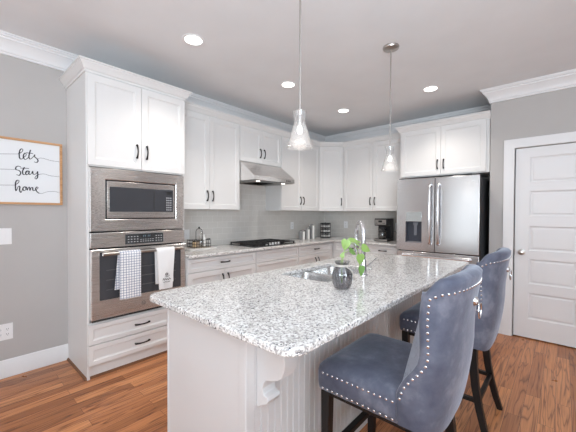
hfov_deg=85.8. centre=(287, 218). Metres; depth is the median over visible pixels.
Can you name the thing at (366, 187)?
upper cabinet
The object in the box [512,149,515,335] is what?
trim
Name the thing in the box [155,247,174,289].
dish towel
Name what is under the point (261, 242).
gas cooktop
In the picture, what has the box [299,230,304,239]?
canister
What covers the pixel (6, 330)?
power outlet
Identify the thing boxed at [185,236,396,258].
countertop
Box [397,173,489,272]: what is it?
refrigerator
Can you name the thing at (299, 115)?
socket
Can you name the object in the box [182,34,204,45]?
recessed light
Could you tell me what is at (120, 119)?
tall cabinet
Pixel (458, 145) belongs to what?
upper cabinet
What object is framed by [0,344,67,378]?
baseboard
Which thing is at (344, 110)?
recessed light
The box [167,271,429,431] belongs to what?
kitchen island
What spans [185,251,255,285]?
base cabinet
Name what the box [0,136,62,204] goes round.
wall sign
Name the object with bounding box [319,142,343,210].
upper cabinet
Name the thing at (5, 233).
light switch
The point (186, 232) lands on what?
light switch
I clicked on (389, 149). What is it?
socket
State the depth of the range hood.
3.97 m
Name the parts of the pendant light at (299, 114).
bulb, rod, lamp shade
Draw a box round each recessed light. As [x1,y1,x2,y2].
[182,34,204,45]
[280,81,295,87]
[337,108,349,112]
[422,86,438,91]
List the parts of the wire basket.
wire frame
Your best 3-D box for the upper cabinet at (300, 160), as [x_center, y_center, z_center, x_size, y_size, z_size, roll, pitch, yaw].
[0.106,-0.680,4.863,0.364,1.133,0.928,1,1,42]
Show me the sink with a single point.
(325, 274)
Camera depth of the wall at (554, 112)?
3.35 m
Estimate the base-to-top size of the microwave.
0.512 m
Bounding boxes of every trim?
[0,30,575,141]
[501,131,575,335]
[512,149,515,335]
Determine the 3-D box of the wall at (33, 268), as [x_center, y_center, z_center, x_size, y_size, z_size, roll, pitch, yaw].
[-2.012,-0.087,2.860,0.120,2.730,8.250,1,1,42]
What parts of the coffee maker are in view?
control panel, water tank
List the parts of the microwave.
door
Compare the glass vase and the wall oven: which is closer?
the glass vase
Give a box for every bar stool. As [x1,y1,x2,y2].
[318,264,482,431]
[399,247,511,431]
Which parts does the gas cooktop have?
glass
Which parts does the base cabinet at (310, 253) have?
door, drawer, door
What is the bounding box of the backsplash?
[184,184,396,246]
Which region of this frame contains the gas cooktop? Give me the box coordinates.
[229,239,294,247]
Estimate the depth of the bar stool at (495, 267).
1.82 m
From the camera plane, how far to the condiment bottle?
3.66 m
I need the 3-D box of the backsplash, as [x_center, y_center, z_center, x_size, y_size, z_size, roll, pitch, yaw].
[0.257,-0.178,4.040,1.700,1.065,3.170,1,1,42]
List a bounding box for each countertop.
[150,252,468,357]
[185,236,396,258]
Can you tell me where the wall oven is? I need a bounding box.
[89,229,184,322]
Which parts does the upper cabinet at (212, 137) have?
door, crown moulding, door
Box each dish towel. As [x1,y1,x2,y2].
[115,249,140,299]
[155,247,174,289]
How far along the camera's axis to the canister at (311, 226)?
5.08 m
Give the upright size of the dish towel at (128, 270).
0.396 m
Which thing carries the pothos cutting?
in the glass vase
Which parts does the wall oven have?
control panel, oven handle, touch panel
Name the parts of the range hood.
underside panel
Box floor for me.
[0,333,575,431]
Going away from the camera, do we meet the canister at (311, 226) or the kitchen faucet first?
the kitchen faucet
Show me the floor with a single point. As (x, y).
(535, 379)
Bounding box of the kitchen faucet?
[354,220,376,275]
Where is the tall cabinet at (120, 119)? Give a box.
[59,55,191,380]
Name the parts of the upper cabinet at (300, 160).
door, crown moulding, door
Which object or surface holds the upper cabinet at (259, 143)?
attached to the wall at (33, 268)
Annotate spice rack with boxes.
[320,222,330,237]
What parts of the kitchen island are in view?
corner post, panel, corner post, beadboard panel, trim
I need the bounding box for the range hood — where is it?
[239,161,294,185]
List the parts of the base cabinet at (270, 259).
drawer, drawer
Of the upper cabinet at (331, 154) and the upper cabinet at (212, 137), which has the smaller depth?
the upper cabinet at (212, 137)
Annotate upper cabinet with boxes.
[184,101,241,209]
[239,118,282,167]
[266,131,320,210]
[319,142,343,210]
[343,133,400,210]
[395,110,490,178]
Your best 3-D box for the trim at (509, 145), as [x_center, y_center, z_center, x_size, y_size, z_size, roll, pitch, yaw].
[2.693,0.221,3.161,0.834,2.145,0.020,1,1,42]
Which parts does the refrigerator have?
control panel, door, handle, handle, handle, freezer drawer, door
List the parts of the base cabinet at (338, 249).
door, drawer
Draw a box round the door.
[513,143,575,347]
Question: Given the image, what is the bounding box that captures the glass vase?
[332,262,353,289]
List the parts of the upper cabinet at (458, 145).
door, crown moulding, door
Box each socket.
[297,111,301,125]
[388,147,391,155]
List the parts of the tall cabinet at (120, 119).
door, shoe moulding, crown moulding, drawer, drawer, handle, door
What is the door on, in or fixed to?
in the wall at (554, 112)
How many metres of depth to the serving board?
3.51 m
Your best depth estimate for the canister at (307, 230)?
4.99 m
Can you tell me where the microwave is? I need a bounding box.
[89,167,183,231]
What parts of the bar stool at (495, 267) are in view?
leg, seat, leg, backrest, leg, ring pull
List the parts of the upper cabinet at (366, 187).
door, crown moulding, door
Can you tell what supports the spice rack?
on the countertop at (221, 249)
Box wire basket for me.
[187,227,210,248]
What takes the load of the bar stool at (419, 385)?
on the floor
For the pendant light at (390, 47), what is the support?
hanging from the ceiling
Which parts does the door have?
knob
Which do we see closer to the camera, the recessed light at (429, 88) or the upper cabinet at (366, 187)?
the recessed light at (429, 88)
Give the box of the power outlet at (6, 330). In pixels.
[0,322,12,340]
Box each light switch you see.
[0,228,11,244]
[184,229,188,239]
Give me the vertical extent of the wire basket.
0.242 m
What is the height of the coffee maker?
0.345 m
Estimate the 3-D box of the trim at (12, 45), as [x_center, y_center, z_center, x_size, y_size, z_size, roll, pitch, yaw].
[0.824,-1.327,0.290,7.500,0.144,8.000,1,1,42]
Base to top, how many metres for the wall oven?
0.712 m
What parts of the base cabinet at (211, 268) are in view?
door, drawer, door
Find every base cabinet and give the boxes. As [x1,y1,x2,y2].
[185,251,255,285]
[255,246,297,272]
[298,242,332,264]
[333,242,369,257]
[369,245,398,254]
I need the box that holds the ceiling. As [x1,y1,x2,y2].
[0,0,575,135]
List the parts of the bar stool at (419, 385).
leg, nailhead trim, nailhead trim, seat, seat frame, leg, nailhead trim, backrest, leg, nailhead trim, ring pull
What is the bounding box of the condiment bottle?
[203,233,205,245]
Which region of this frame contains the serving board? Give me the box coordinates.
[185,246,216,250]
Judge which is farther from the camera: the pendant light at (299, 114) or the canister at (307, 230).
the canister at (307, 230)
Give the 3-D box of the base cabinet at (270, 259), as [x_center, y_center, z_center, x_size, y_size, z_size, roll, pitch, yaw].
[-0.341,0.823,4.214,0.598,0.883,0.796,1,1,42]
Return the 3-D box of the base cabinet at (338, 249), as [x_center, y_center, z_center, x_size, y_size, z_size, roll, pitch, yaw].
[1.133,0.818,4.968,0.638,0.883,0.632,1,1,42]
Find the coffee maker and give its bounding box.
[374,218,396,241]
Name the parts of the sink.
bowl, bowl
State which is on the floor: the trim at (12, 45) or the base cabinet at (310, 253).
the base cabinet at (310, 253)
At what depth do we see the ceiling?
2.58 m
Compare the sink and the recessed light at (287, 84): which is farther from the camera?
the recessed light at (287, 84)
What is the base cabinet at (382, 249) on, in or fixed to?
on the floor
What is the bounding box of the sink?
[289,267,358,281]
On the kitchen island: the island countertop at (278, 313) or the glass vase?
the island countertop at (278, 313)
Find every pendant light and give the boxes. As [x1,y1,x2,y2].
[287,0,312,148]
[381,43,398,170]
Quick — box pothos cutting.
[340,238,369,282]
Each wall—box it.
[0,54,316,360]
[335,87,575,334]
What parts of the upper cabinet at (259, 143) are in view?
door, crown moulding, door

